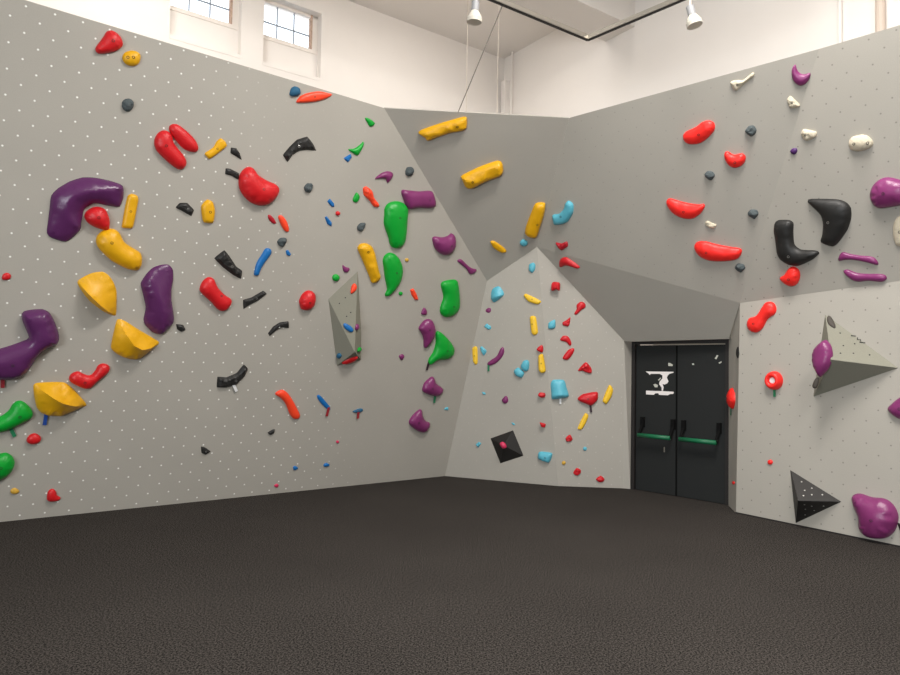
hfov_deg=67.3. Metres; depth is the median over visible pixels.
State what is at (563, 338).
hold
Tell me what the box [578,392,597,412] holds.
hold
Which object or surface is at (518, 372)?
hold
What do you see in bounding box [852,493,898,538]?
hold
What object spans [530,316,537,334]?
hold
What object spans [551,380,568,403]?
hold
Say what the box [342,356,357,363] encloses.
hold
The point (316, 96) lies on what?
hold
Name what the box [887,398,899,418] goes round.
hold
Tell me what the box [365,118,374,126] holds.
hold
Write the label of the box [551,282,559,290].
hold
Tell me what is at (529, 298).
hold
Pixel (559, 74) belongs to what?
wall
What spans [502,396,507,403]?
hold
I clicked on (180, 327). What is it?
hold
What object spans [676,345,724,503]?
door
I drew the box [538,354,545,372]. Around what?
hold
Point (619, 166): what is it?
wall
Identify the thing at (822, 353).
hold
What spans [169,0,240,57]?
window
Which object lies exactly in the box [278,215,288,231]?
hold
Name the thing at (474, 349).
hold
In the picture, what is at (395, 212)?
hold
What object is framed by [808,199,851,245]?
hold
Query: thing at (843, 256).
hold
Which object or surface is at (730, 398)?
hold
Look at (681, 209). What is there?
hold
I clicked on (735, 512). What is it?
baseboard
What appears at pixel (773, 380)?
hold
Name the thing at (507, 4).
track
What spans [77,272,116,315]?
hold
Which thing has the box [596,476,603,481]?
hold
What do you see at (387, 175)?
hold
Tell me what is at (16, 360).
hold
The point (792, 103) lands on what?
hold
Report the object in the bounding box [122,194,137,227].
hold
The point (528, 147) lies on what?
wall
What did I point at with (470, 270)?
hold
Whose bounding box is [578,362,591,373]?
hold
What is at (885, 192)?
hold
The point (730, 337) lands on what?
trim
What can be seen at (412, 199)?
hold
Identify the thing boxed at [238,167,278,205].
hold
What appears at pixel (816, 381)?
hold
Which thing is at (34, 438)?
hold
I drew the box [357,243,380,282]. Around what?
hold
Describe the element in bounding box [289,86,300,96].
hold
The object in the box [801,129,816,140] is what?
hold
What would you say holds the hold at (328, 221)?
attached to the wall at (140, 433)
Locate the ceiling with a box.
[348,0,555,58]
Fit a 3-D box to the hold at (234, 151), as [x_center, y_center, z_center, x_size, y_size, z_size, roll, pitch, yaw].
[-2.044,-1.765,6.479,0.120,0.096,0.039,3,-3,-43]
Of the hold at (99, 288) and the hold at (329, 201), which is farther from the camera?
the hold at (329, 201)
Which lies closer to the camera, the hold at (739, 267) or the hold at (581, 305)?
the hold at (739, 267)
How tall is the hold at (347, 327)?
0.098 m
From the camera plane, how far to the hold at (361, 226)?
7.41 m
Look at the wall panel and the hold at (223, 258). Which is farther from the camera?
the wall panel
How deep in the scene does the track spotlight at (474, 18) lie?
6.24 m
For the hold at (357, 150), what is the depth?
7.16 m
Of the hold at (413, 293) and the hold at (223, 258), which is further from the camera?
the hold at (413, 293)
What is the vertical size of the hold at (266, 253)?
0.286 m
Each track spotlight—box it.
[467,0,481,25]
[686,0,702,29]
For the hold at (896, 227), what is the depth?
5.77 m
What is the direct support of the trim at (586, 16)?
attached to the wall at (559, 74)
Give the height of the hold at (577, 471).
0.097 m
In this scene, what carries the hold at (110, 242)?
attached to the wall at (140, 433)
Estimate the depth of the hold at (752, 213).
6.65 m
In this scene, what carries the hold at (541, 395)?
attached to the wall at (489, 417)
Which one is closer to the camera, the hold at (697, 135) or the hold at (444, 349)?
the hold at (697, 135)
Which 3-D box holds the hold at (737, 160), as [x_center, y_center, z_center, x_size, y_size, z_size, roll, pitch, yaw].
[2.769,-1.734,6.564,0.195,0.161,0.094,0,-3,32]
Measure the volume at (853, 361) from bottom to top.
0.780 m
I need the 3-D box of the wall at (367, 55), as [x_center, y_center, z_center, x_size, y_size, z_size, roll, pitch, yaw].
[-5.182,-1.746,7.473,14.906,6.900,0.300,3,-3,-36]
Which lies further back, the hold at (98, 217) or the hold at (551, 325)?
the hold at (551, 325)
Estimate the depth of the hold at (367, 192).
7.37 m
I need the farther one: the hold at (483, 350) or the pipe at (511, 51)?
the pipe at (511, 51)
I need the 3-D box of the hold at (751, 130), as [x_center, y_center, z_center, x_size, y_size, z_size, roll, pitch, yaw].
[2.833,-1.948,6.374,0.075,0.097,0.098,3,-3,-33]
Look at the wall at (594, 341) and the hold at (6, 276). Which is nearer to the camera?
the hold at (6, 276)
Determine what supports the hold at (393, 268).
attached to the wall at (140, 433)
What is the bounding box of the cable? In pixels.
[458,6,502,111]
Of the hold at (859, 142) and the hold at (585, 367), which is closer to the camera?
the hold at (859, 142)
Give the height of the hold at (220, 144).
0.201 m
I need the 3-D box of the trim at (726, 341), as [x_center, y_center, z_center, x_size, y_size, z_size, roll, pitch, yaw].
[2.717,0.950,7.996,0.120,1.840,1.245,3,-3,-43]
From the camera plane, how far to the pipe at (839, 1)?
7.13 m
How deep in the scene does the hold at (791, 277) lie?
6.57 m
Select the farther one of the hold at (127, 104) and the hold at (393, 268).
the hold at (393, 268)
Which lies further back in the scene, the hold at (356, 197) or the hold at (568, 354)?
the hold at (568, 354)
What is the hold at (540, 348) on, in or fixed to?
attached to the wall at (489, 417)
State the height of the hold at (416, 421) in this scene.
0.308 m
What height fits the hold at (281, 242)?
0.099 m
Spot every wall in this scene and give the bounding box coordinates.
[0,0,486,521]
[27,0,503,194]
[384,107,568,280]
[445,248,557,485]
[504,0,899,344]
[537,49,818,302]
[537,248,623,487]
[736,281,899,544]
[740,25,899,302]
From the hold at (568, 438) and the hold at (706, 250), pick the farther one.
the hold at (568, 438)
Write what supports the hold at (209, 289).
attached to the wall at (140, 433)
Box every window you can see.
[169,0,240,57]
[263,0,319,80]
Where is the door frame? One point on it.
(704, 343)
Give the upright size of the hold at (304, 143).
0.275 m
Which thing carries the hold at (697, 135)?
attached to the wall at (619, 166)
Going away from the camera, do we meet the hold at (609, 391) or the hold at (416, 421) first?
the hold at (609, 391)
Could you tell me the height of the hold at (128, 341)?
0.376 m
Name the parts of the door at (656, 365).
bar arm, bar arm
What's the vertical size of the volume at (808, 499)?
0.502 m
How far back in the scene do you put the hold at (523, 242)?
8.32 m
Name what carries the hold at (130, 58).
attached to the wall at (140, 433)
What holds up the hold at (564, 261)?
attached to the wall panel
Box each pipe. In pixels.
[511,51,512,113]
[838,0,841,42]
[875,0,885,31]
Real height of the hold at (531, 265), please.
0.128 m
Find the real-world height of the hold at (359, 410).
0.125 m
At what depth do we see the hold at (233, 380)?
7.02 m
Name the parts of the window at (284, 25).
glass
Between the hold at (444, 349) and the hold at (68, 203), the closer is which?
the hold at (68, 203)
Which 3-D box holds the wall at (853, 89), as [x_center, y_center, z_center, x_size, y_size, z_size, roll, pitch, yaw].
[3.767,-1.446,5.538,0.784,2.060,3.478,3,-3,-35]
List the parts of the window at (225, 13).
glass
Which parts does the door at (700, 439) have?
bar arm, bar arm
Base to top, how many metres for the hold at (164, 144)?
0.312 m
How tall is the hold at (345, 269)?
0.080 m
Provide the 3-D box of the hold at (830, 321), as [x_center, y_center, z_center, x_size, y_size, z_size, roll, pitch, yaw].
[3.569,-0.146,6.338,0.056,0.132,0.111,1,-2,2]
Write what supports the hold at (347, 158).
attached to the wall at (140, 433)
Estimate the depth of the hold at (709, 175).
6.75 m
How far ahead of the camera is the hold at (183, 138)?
6.15 m
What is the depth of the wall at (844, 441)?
6.45 m
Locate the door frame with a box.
[653,343,724,344]
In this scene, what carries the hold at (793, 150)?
attached to the wall at (853, 89)
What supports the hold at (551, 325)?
attached to the wall at (594, 341)
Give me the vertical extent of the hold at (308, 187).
0.097 m
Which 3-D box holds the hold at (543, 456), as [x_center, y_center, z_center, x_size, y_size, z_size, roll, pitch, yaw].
[1.194,1.508,8.513,0.187,0.138,0.067,0,-2,22]
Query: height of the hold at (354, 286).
0.116 m
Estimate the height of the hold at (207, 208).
0.217 m
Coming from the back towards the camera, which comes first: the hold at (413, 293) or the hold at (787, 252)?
the hold at (413, 293)
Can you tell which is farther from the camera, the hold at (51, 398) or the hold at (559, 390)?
the hold at (559, 390)
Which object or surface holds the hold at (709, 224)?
attached to the wall at (619, 166)
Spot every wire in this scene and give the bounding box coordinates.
[466,7,467,102]
[497,5,498,104]
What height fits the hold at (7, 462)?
0.261 m
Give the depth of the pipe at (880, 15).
6.78 m
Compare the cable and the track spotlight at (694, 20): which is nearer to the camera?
the track spotlight at (694, 20)
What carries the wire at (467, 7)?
hanging from the ceiling
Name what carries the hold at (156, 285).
attached to the wall at (140, 433)
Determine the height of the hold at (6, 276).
0.064 m
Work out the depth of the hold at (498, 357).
8.67 m
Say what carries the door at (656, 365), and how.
in the wall panel
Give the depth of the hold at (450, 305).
8.32 m
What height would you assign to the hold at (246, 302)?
0.199 m
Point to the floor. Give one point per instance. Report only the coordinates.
(442, 575)
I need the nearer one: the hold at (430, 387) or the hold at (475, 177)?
the hold at (475, 177)
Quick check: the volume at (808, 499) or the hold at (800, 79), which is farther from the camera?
the volume at (808, 499)
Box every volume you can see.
[328,272,360,365]
[491,430,522,462]
[790,470,840,522]
[813,315,897,395]
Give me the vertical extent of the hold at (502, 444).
0.087 m
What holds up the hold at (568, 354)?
attached to the wall at (594, 341)
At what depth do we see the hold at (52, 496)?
6.30 m
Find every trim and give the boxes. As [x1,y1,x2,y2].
[499,80,509,272]
[508,0,634,40]
[623,341,631,488]
[630,339,728,505]
[632,337,730,341]
[729,305,739,511]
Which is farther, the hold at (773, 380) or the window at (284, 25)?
the window at (284, 25)
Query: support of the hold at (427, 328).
attached to the wall at (140, 433)
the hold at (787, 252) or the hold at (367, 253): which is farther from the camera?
the hold at (367, 253)
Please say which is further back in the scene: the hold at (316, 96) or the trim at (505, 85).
the trim at (505, 85)
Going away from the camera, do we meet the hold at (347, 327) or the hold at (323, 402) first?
the hold at (347, 327)
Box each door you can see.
[636,345,676,495]
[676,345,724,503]
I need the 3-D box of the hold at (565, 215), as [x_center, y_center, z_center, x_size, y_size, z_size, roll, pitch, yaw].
[1.335,-1.467,7.968,0.120,0.246,0.326,3,-3,-33]
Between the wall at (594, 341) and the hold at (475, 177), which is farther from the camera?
the wall at (594, 341)
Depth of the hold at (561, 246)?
8.13 m
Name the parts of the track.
rail, rail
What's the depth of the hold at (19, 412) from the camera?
5.93 m
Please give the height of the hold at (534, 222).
0.388 m
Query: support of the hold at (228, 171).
attached to the wall at (140, 433)
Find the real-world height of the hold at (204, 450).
0.093 m
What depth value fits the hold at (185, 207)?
6.33 m
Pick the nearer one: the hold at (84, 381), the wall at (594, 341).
the hold at (84, 381)
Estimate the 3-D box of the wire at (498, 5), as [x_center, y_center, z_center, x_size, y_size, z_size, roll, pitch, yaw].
[0.563,-3.487,7.896,0.008,3.180,0.008,1,-2,0]
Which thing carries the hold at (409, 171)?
attached to the wall at (140, 433)
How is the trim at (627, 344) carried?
attached to the wall at (594, 341)
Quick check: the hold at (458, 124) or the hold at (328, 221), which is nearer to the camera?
the hold at (328, 221)
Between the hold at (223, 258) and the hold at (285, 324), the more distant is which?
the hold at (285, 324)
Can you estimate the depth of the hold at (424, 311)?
8.19 m
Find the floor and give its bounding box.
[0,476,899,674]
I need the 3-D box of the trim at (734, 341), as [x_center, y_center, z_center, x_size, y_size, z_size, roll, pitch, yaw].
[3.129,0.748,7.331,0.137,2.204,0.505,1,-2,12]
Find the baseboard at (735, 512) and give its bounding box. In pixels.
[735,512,899,546]
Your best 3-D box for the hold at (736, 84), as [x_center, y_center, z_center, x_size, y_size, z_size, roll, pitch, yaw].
[2.705,-2.361,6.245,0.217,0.112,0.064,-1,-3,43]
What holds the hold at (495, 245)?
attached to the wall at (528, 147)
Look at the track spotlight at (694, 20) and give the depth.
6.20 m
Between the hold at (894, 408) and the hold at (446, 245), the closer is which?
the hold at (894, 408)
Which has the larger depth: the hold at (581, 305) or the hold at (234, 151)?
the hold at (581, 305)
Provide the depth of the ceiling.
10.65 m
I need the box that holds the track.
[488,0,685,40]
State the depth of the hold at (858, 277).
6.09 m
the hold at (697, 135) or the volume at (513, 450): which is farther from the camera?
the volume at (513, 450)
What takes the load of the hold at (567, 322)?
attached to the wall at (594, 341)
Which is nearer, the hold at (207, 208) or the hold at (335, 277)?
the hold at (207, 208)
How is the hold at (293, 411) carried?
attached to the wall at (140, 433)
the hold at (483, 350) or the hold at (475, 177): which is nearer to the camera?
the hold at (475, 177)
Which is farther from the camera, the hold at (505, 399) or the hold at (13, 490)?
the hold at (505, 399)
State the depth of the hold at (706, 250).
7.01 m
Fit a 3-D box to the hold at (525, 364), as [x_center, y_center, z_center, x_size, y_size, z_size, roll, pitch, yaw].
[0.944,0.355,8.541,0.113,0.147,0.058,0,-2,23]
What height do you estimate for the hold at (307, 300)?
0.216 m
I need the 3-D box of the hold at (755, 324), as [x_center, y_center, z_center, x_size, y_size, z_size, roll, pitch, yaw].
[3.171,-0.208,6.914,0.068,0.311,0.316,3,-3,-35]
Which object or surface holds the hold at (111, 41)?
attached to the wall at (140, 433)
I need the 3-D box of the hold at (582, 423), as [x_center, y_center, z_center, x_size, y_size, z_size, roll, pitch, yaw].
[1.656,1.046,8.421,0.132,0.211,0.037,0,-2,15]
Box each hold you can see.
[0,309,58,387]
[0,401,32,436]
[0,453,14,479]
[2,273,10,279]
[10,488,18,493]
[26,433,40,444]
[33,382,85,424]
[47,177,123,241]
[47,489,59,501]
[69,363,109,388]
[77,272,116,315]
[84,207,109,229]
[95,30,122,53]
[96,229,141,270]
[111,319,158,359]
[122,51,140,65]
[122,98,133,111]
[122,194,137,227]
[141,264,173,333]
[154,130,185,169]
[169,124,197,151]
[176,203,193,215]
[176,324,184,331]
[199,277,231,310]
[201,199,214,222]
[201,447,210,454]
[205,138,226,158]
[215,250,241,278]
[217,365,247,391]
[225,168,238,179]
[230,148,241,159]
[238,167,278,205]
[243,291,265,308]
[254,248,270,275]
[268,215,275,223]
[268,321,288,335]
[275,390,299,418]
[277,238,286,246]
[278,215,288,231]
[283,137,315,161]
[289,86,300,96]
[296,91,331,102]
[299,290,315,309]
[304,183,312,192]
[317,395,329,415]
[325,216,331,225]
[327,199,333,206]
[332,274,339,280]
[342,265,349,272]
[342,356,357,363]
[343,323,352,331]
[344,154,351,161]
[348,142,363,154]
[350,283,356,293]
[353,192,359,202]
[353,408,362,418]
[357,223,365,230]
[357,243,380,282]
[363,186,378,206]
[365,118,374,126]
[375,171,392,182]
[383,253,402,295]
[384,201,407,247]
[401,190,435,208]
[405,167,413,175]
[409,409,429,432]
[410,289,417,299]
[418,116,466,140]
[418,319,435,347]
[421,308,426,314]
[422,377,442,402]
[426,331,454,369]
[432,233,455,254]
[440,279,459,316]
[457,259,476,273]
[461,161,502,188]
[472,346,477,364]
[480,346,486,354]
[487,347,503,370]
[490,241,505,252]
[491,286,503,301]
[500,442,506,448]
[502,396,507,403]
[514,368,523,377]
[520,239,527,246]
[521,360,528,370]
[524,294,540,303]
[525,202,544,237]
[529,263,535,272]
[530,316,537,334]
[537,345,542,352]
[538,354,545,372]
[538,392,544,397]
[538,451,551,462]
[548,320,555,328]
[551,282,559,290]
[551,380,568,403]
[552,201,573,224]
[556,241,567,249]
[559,257,579,268]
[560,336,571,345]
[562,318,569,326]
[563,348,573,359]
[565,435,572,441]
[573,468,580,475]
[574,302,585,314]
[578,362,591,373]
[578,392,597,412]
[578,413,587,429]
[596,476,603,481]
[603,385,612,403]
[666,198,704,218]
[683,120,714,143]
[694,241,741,260]
[704,171,714,179]
[705,221,715,228]
[724,151,745,167]
[726,388,734,414]
[731,73,753,90]
[735,263,744,272]
[745,125,756,135]
[747,302,776,332]
[748,209,758,218]
[764,371,782,396]
[774,220,818,265]
[780,266,799,285]
[787,96,799,107]
[790,148,796,153]
[792,65,810,85]
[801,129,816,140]
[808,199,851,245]
[812,340,832,376]
[812,378,818,388]
[827,315,835,328]
[838,252,877,264]
[843,269,886,281]
[849,135,872,150]
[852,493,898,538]
[870,177,899,207]
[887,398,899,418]
[893,216,899,245]
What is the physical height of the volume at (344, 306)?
1.066 m
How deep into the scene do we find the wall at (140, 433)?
6.66 m

